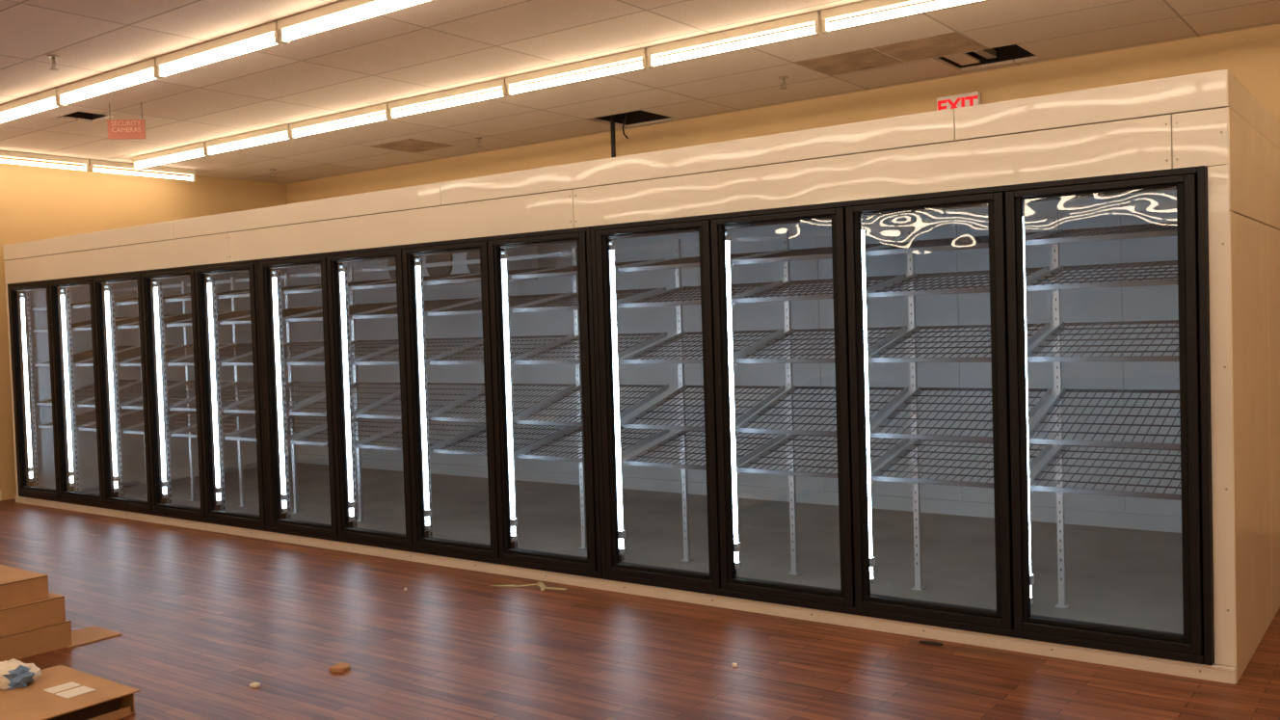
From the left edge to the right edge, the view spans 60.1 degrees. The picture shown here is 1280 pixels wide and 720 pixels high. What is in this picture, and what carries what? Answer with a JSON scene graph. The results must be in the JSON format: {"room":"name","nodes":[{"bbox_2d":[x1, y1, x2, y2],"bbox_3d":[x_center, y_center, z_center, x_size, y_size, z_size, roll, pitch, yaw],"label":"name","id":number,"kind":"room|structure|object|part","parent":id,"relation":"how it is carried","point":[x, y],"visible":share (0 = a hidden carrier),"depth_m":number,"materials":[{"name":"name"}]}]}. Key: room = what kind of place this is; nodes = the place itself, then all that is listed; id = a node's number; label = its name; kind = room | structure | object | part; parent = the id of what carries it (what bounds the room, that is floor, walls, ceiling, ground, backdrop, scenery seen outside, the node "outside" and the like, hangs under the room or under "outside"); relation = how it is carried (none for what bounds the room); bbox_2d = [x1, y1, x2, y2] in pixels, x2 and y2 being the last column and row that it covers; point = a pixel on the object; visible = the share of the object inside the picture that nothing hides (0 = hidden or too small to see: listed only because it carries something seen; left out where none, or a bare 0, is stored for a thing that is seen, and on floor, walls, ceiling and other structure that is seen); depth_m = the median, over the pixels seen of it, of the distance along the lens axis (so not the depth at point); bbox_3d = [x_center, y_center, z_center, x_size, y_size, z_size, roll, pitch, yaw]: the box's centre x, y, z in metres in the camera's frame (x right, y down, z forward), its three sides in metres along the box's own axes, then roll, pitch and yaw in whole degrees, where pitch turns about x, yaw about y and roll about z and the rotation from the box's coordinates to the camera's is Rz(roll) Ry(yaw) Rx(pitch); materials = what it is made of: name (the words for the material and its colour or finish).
{"room":"supermarket","nodes":[
{"label":"supermarket","id":0,"kind":"room"},
{"bbox_2d":[0,157,287,500],"bbox_3d":[-11.881,-0.138,3.466,0.100,3.900,25.470,0,2,36],"label":"wall","id":1,"kind":"structure","parent":0,"point":[37,202],"depth_m":11.58,"materials":[{"name":"beige paint"}]},
{"bbox_2d":[0,498,1279,719],"bbox_3d":[-4.960,1.814,-1.505,16.920,0.100,25.470,0,2,36],"label":"floor","id":2,"kind":"structure","parent":0,"point":[202,617],"depth_m":5.29,"materials":[{"name":"brown wood"}]},
{"bbox_2d":[0,619,72,661],"bbox_3d":[-3.541,1.424,5.293,0.622,0.132,1.330,0,2,36],"label":"cardboard box","id":3,"kind":"object","parent":2,"relation":"on","point":[31,642],"visible":0.74,"depth_m":5.50,"materials":[{"name":"brown cardboard"}]},
{"bbox_2d":[0,591,65,636],"bbox_3d":[-3.563,1.294,5.289,0.632,0.130,1.310,0,2,36],"label":"cardboard box","id":4,"kind":"object","parent":3,"relation":"on","point":[33,614],"visible":0.8,"depth_m":5.50,"materials":[{"name":"brown cardboard"}]},
{"bbox_2d":[0,564,48,607],"bbox_3d":[-3.613,1.173,5.281,0.622,0.114,1.250,0,2,36],"label":"cardboard box","id":5,"kind":"object","parent":4,"relation":"on","point":[16,585],"visible":1,"depth_m":5.53,"materials":[{"name":"brown cardboard"}]},
{"bbox_2d":[0,665,139,719],"bbox_3d":[-2.611,1.438,4.381,0.660,0.108,0.960,0,2,36],"label":"carton","id":6,"kind":"object","parent":2,"relation":"on","point":[61,692],"visible":1,"depth_m":4.54,"materials":[{"name":"cardboard"}]},
{"bbox_2d":[0,658,42,689],"bbox_3d":[-2.672,1.328,4.713,0.247,0.095,0.191,0,2,36],"label":"packet","id":7,"kind":"object","parent":6,"relation":"on","point":[13,673],"visible":1,"depth_m":4.66,"materials":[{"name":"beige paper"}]},
{"bbox_2d":[66,625,122,647],"bbox_3d":[-2.928,1.450,5.807,0.300,0.005,0.280,0,2,36],"label":"cardboard sheet","id":8,"kind":"object","parent":2,"relation":"on","point":[90,634],"visible":0.71,"depth_m":5.82,"materials":[{"name":"brown cardboard"}]},
{"bbox_2d":[249,682,260,687],"bbox_3d":[-1.706,1.435,4.908,0.057,0.018,0.039,0,2,36],"label":"paper scrap","id":9,"kind":"object","parent":2,"relation":"on","point":[253,684],"visible":1,"depth_m":4.89,"materials":[{"name":"beige paper"}]},
{"bbox_2d":[328,662,349,671],"bbox_3d":[-1.384,1.417,5.114,0.099,0.021,0.097,-2,2,8],"label":"scrap","id":10,"kind":"object","parent":2,"relation":"on","point":[339,667],"visible":1,"depth_m":5.09,"materials":[{"name":"brown"}]},
{"bbox_2d":[491,581,567,590],"bbox_3d":[-0.637,1.346,6.630,0.500,0.009,0.206,-1,2,27],"label":"tape strip","id":11,"kind":"object","parent":2,"relation":"on","point":[541,584],"visible":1,"depth_m":6.62,"materials":[{"name":"beige"}]},
{"bbox_2d":[2,69,1279,684],"bbox_3d":[-0.902,0.033,8.930,10.584,2.500,3.304,0,2,36],"label":"cooler","id":12,"kind":"object","parent":2,"relation":"on","point":[1124,554],"visible":0.58,"depth_m":7.64,"materials":[{"name":"beige"}]},
{"bbox_2d":[19,293,33,481],"bbox_3d":[-5.924,0.267,10.699,0.034,1.830,0.038,0,2,36],"label":"strip light","id":13,"kind":"object","parent":12,"relation":"attached to","point":[21,295],"visible":1,"depth_m":10.70,"materials":[{"name":"white plastic"}]},
{"bbox_2d":[59,289,75,486],"bbox_3d":[-5.293,0.263,10.236,0.034,1.830,0.038,0,2,36],"label":"strip light","id":14,"kind":"object","parent":12,"relation":"attached to","point":[71,474],"visible":1,"depth_m":10.23,"materials":[{"name":"white plastic"}]},
{"bbox_2d":[25,287,141,486],"bbox_3d":[-5.423,0.315,10.865,0.813,2.068,0.760,0,2,36],"label":"wire shelf rack","id":15,"kind":"object","parent":12,"relation":"on","point":[87,353],"visible":0.5,"depth_m":10.81,"materials":[{"name":"silver metal"}]},
{"bbox_2d":[104,285,119,492],"bbox_3d":[-4.662,0.259,9.772,0.034,1.830,0.038,0,2,36],"label":"strip light","id":16,"kind":"object","parent":12,"relation":"attached to","point":[116,478],"visible":1,"depth_m":9.77,"materials":[{"name":"white plastic"}]},
{"bbox_2d":[64,283,186,495],"bbox_3d":[-4.792,0.311,10.401,0.813,2.068,0.760,0,2,36],"label":"wire shelf rack","id":17,"kind":"object","parent":12,"relation":"on","point":[125,321],"visible":0.41,"depth_m":10.34,"materials":[{"name":"silver metal"}]},
{"bbox_3d":[-4.403,0.278,9.540,3.979,2.050,0.124,0,2,36],"label":"door frame","id":18,"kind":"part","parent":12,"relation":"part of","materials":[{"name":"black metal"}]},
{"bbox_3d":[-5.093,0.064,12.086,0.090,2.490,3.180,0,2,36],"label":"panel","id":19,"kind":"part","parent":12,"relation":"part of","materials":[{"name":"metal"}]},
{"bbox_2d":[152,281,168,498],"bbox_3d":[-4.030,0.254,9.309,0.034,1.830,0.038,0,2,36],"label":"strip light","id":20,"kind":"object","parent":12,"relation":"attached to","point":[165,485],"visible":1,"depth_m":9.30,"materials":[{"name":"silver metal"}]},
{"bbox_2d":[108,279,235,501],"bbox_3d":[-4.161,0.306,9.938,0.813,2.068,0.760,0,2,36],"label":"wire shelf rack","id":21,"kind":"object","parent":12,"relation":"on","point":[184,316],"visible":0.66,"depth_m":9.89,"materials":[{"name":"silver metal"}]},
{"bbox_2d":[206,276,222,505],"bbox_3d":[-3.400,0.250,8.845,0.034,1.830,0.038,0,2,36],"label":"strip light","id":22,"kind":"object","parent":12,"relation":"attached to","point":[219,490],"visible":1,"depth_m":8.84,"materials":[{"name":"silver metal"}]},
{"bbox_2d":[157,275,289,506],"bbox_3d":[-3.530,0.302,9.474,0.813,2.068,0.760,0,2,36],"label":"wire shelf rack","id":23,"kind":"object","parent":12,"relation":"on","point":[234,313],"visible":0.67,"depth_m":9.43,"materials":[{"name":"silver metal"}]},
{"bbox_2d":[210,269,347,513],"bbox_3d":[-2.899,0.298,9.010,0.813,2.068,0.760,0,2,36],"label":"wire shelf rack","id":24,"kind":"object","parent":12,"relation":"on","point":[287,312],"visible":0.7,"depth_m":8.96,"materials":[{"name":"silver metal"}]},
{"bbox_2d":[270,270,288,513],"bbox_3d":[-2.713,0.245,8.341,0.034,1.830,0.038,0,2,36],"label":"strip light","id":25,"kind":"object","parent":12,"relation":"attached to","point":[283,496],"visible":1,"depth_m":8.33,"materials":[{"name":"white plastic"}]},
{"bbox_2d":[275,266,401,521],"bbox_3d":[-2.212,0.293,8.506,0.813,2.068,0.760,0,2,36],"label":"wire shelf rack","id":26,"kind":"object","parent":12,"relation":"on","point":[354,309],"visible":0.7,"depth_m":8.46,"materials":[{"name":"silver metal"}]},
{"bbox_2d":[338,265,355,522],"bbox_3d":[-2.082,0.241,7.877,0.034,1.830,0.038,0,2,36],"label":"strip light","id":27,"kind":"object","parent":12,"relation":"attached to","point":[351,504],"visible":1,"depth_m":7.87,"materials":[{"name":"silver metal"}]},
{"bbox_2d":[343,259,485,528],"bbox_3d":[-1.581,0.289,8.043,0.813,2.068,0.760,0,2,36],"label":"wire shelf rack","id":28,"kind":"object","parent":12,"relation":"on","point":[387,312],"visible":0.5,"depth_m":7.98,"materials":[{"name":"silver metal"}]},
{"bbox_2d":[414,258,431,531],"bbox_3d":[-1.451,0.237,7.414,0.034,1.830,0.038,0,2,36],"label":"strip light","id":29,"kind":"object","parent":12,"relation":"attached to","point":[427,512],"visible":1,"depth_m":7.41,"materials":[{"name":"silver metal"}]},
{"bbox_3d":[-1.508,0.259,7.413,3.196,2.050,0.124,0,2,36],"label":"door frame","id":30,"kind":"part","parent":12,"relation":"part of","materials":[{"name":"black metal"}]},
{"bbox_2d":[418,251,577,537],"bbox_3d":[-0.950,0.285,7.579,0.813,2.068,0.760,0,2,36],"label":"wire shelf rack","id":31,"kind":"object","parent":12,"relation":"on","point":[452,310],"visible":0.48,"depth_m":7.52,"materials":[{"name":"silver metal"}]},
{"bbox_2d":[500,250,517,542],"bbox_3d":[-0.820,0.233,6.950,0.034,1.830,0.038,0,2,36],"label":"strip light","id":32,"kind":"object","parent":12,"relation":"attached to","point":[513,520],"visible":1,"depth_m":6.94,"materials":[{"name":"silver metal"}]},
{"bbox_2d":[504,242,669,549],"bbox_3d":[-0.319,0.280,7.115,0.813,2.068,0.760,0,2,36],"label":"wire shelf rack","id":33,"kind":"object","parent":12,"relation":"on","point":[572,270],"visible":0.64,"depth_m":7.10,"materials":[{"name":"silver metal"}]},
{"bbox_2d":[610,114,615,158],"bbox_3d":[-0.235,-1.775,9.992,0.079,1.000,0.079,0,2,36],"label":"conduit pipe","id":34,"kind":"object","parent":12,"relation":"on","point":[612,117],"visible":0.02,"depth_m":9.97,"materials":[{"name":"grey metal"}]},
{"bbox_3d":[-1.864,-0.878,7.631,10.577,0.228,0.090,0,2,36],"label":"header panel","id":35,"kind":"part","parent":12,"relation":"part of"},
{"bbox_2d":[609,241,625,555],"bbox_3d":[-0.133,0.228,6.446,0.034,1.830,0.038,0,2,36],"label":"strip light","id":36,"kind":"object","parent":12,"relation":"attached to","point":[622,533],"visible":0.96,"depth_m":6.44,"materials":[{"name":"white plastic"}]},
{"bbox_2d":[611,234,786,561],"bbox_3d":[0.368,0.276,6.611,0.813,2.068,0.760,0,2,36],"label":"wire shelf rack","id":37,"kind":"object","parent":12,"relation":"on","point":[677,263],"visible":0.59,"depth_m":6.63,"materials":[{"name":"silver metal"}]},
{"bbox_2d":[724,231,741,569],"bbox_3d":[0.498,0.224,5.982,0.034,1.830,0.038,0,2,36],"label":"strip light","id":38,"kind":"object","parent":12,"relation":"attached to","point":[737,546],"visible":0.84,"depth_m":5.97,"materials":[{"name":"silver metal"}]},
{"bbox_3d":[0.055,-0.035,10.213,10.425,2.490,0.100,0,2,36],"label":"panel","id":39,"kind":"part","parent":12,"relation":"part of","materials":[{"name":"glass"}]},
{"bbox_3d":[0.055,1.146,10.203,10.427,0.108,0.025,0,2,36],"label":"kick plate","id":40,"kind":"part","parent":12,"relation":"part of","materials":[{"name":"metal"}]},
{"bbox_2d":[725,223,909,576],"bbox_3d":[0.999,0.271,6.147,0.813,2.068,0.760,0,2,36],"label":"wire shelf rack","id":41,"kind":"object","parent":12,"relation":"on","point":[786,254],"visible":0.65,"depth_m":6.17,"materials":[{"name":"silver metal"}]},
{"bbox_2d":[860,219,875,585],"bbox_3d":[1.129,0.219,5.519,0.034,1.830,0.038,0,2,36],"label":"strip light","id":42,"kind":"object","parent":12,"relation":"attached to","point":[871,559],"visible":0.51,"depth_m":5.51,"materials":[{"name":"white plastic"}]},
{"bbox_3d":[1.072,0.241,5.518,3.196,2.050,0.124,0,2,36],"label":"door frame","id":43,"kind":"part","parent":12,"relation":"part of","materials":[{"name":"black metal"}]},
{"bbox_2d":[864,212,1052,590],"bbox_3d":[1.630,0.267,5.684,0.813,2.068,0.760,0,2,36],"label":"wire shelf rack","id":44,"kind":"object","parent":12,"relation":"on","point":[912,246],"visible":0.62,"depth_m":5.72,"materials":[{"name":"silver metal"}]},
{"bbox_2d":[1022,210,1034,604],"bbox_3d":[1.760,0.215,5.055,0.034,1.830,0.038,0,2,36],"label":"strip light","id":45,"kind":"object","parent":12,"relation":"attached to","point":[1024,211],"visible":0.28,"depth_m":5.05,"materials":[{"name":"white plastic"}]},
{"bbox_2d":[1024,201,1181,608],"bbox_3d":[2.265,0.263,5.217,0.823,2.068,0.760,0,2,36],"label":"wire shelf rack","id":46,"kind":"object","parent":12,"relation":"on","point":[1056,236],"visible":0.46,"depth_m":5.26,"materials":[{"name":"silver metal"}]},
{"bbox_3d":[3.366,0.004,5.814,0.016,2.500,3.273,0,2,36],"label":"panel","id":47,"kind":"part","parent":12,"relation":"part of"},
{"bbox_2d":[919,640,942,645],"bbox_3d":[1.372,1.330,5.214,0.110,0.015,0.031,-1,2,31],"label":"scrap","id":48,"kind":"object","parent":2,"relation":"on","point":[921,642],"visible":1,"depth_m":5.20,"materials":[{"name":"grey"}]},
{"bbox_2d":[0,0,1279,184],"bbox_3d":[-5.074,-1.806,-1.627,16.920,0.353,25.470,0,2,36],"label":"ceiling","id":49,"kind":"structure","parent":0,"point":[431,46],"depth_m":7.73,"materials":[{"name":"tile"}]},
{"bbox_2d":[47,54,59,70],"bbox_3d":[-3.797,-1.923,7.172,0.069,0.088,0.069,0,2,36],"label":"sprinkler head","id":50,"kind":"object","parent":49,"relation":"attached to","point":[53,57],"visible":1,"depth_m":7.16},
{"bbox_2d":[0,150,195,181],"bbox_3d":[-5.985,-1.959,10.832,0.064,0.123,3.550,0,2,36],"label":"strip light","id":51,"kind":"object","parent":49,"relation":"attached to","point":[88,164],"visible":0.98,"depth_m":11.32,"materials":[{"name":"white plastic"}]},
{"bbox_2d":[106,102,146,139],"bbox_3d":[-4.013,-1.869,8.649,0.280,0.285,0.015,-2,2,-7],"label":"sign","id":52,"kind":"object","parent":49,"relation":"hanging from","point":[118,129],"visible":1,"depth_m":8.65,"materials":[{"name":"red"}]},
{"bbox_3d":[-4.011,-1.801,8.653,0.280,0.150,0.012,-2,2,-7],"label":"sign plate","id":53,"kind":"part","parent":52,"relation":"part of","materials":[{"name":"brown plastic"}]},
{"bbox_2d":[0,0,438,123],"bbox_3d":[-0.003,-1.951,4.993,15.736,0.123,0.064,0,2,36],"label":"strip light","id":54,"kind":"object","parent":49,"relation":"attached to","point":[280,29],"visible":1,"depth_m":6.93,"materials":[{"name":"white plastic"}]},
{"bbox_2d":[475,137,481,147],"bbox_3d":[-1.568,-2.115,10.765,0.069,0.088,0.069,0,2,36],"label":"sprinkler head","id":55,"kind":"object","parent":49,"relation":"attached to","point":[477,139],"visible":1,"depth_m":10.76},
{"bbox_2d":[132,0,981,169],"bbox_3d":[1.101,-2.043,6.699,15.496,0.123,0.064,0,2,36],"label":"strip light","id":56,"kind":"object","parent":49,"relation":"attached to","point":[820,20],"visible":1,"depth_m":7.77,"materials":[{"name":"white plastic"}]},
{"bbox_2d":[622,112,628,138],"bbox_3d":[-0.129,-2.173,9.879,0.065,0.406,0.035,0,2,36],"label":"hanging cable","id":57,"kind":"object","parent":49,"relation":"hanging from","point":[625,135],"visible":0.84,"depth_m":9.88,"materials":[{"name":"grey plastic"}]},
{"bbox_2d":[778,76,787,89],"bbox_3d":[1.099,-2.122,8.484,0.069,0.088,0.069,0,2,36],"label":"sprinkler head","id":58,"kind":"object","parent":49,"relation":"attached to","point":[783,78],"visible":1,"depth_m":8.47},
{"bbox_2d":[944,53,980,65],"bbox_3d":[2.353,-2.233,8.165,0.140,0.015,0.500,0,2,36],"label":"tile","id":59,"kind":"structure","parent":49,"relation":"attached to","point":[962,59],"depth_m":8.20,"materials":[{"name":"beige tile"}]},
{"bbox_2d":[286,24,1279,204],"bbox_3d":[2.536,-0.769,8.722,17.120,3.900,0.100,0,2,36],"label":"wall","id":60,"kind":"structure","parent":0,"point":[1252,55],"depth_m":9.04,"materials":[{"name":"beige paint"}]},
{"bbox_2d":[936,91,980,110],"bbox_3d":[2.473,-1.949,8.596,0.330,0.220,0.060,0,2,36],"label":"exit sign","id":61,"kind":"object","parent":60,"relation":"attached to","point":[969,98],"visible":0.6,"depth_m":8.57,"materials":[{"name":"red plastic"}]}
]}

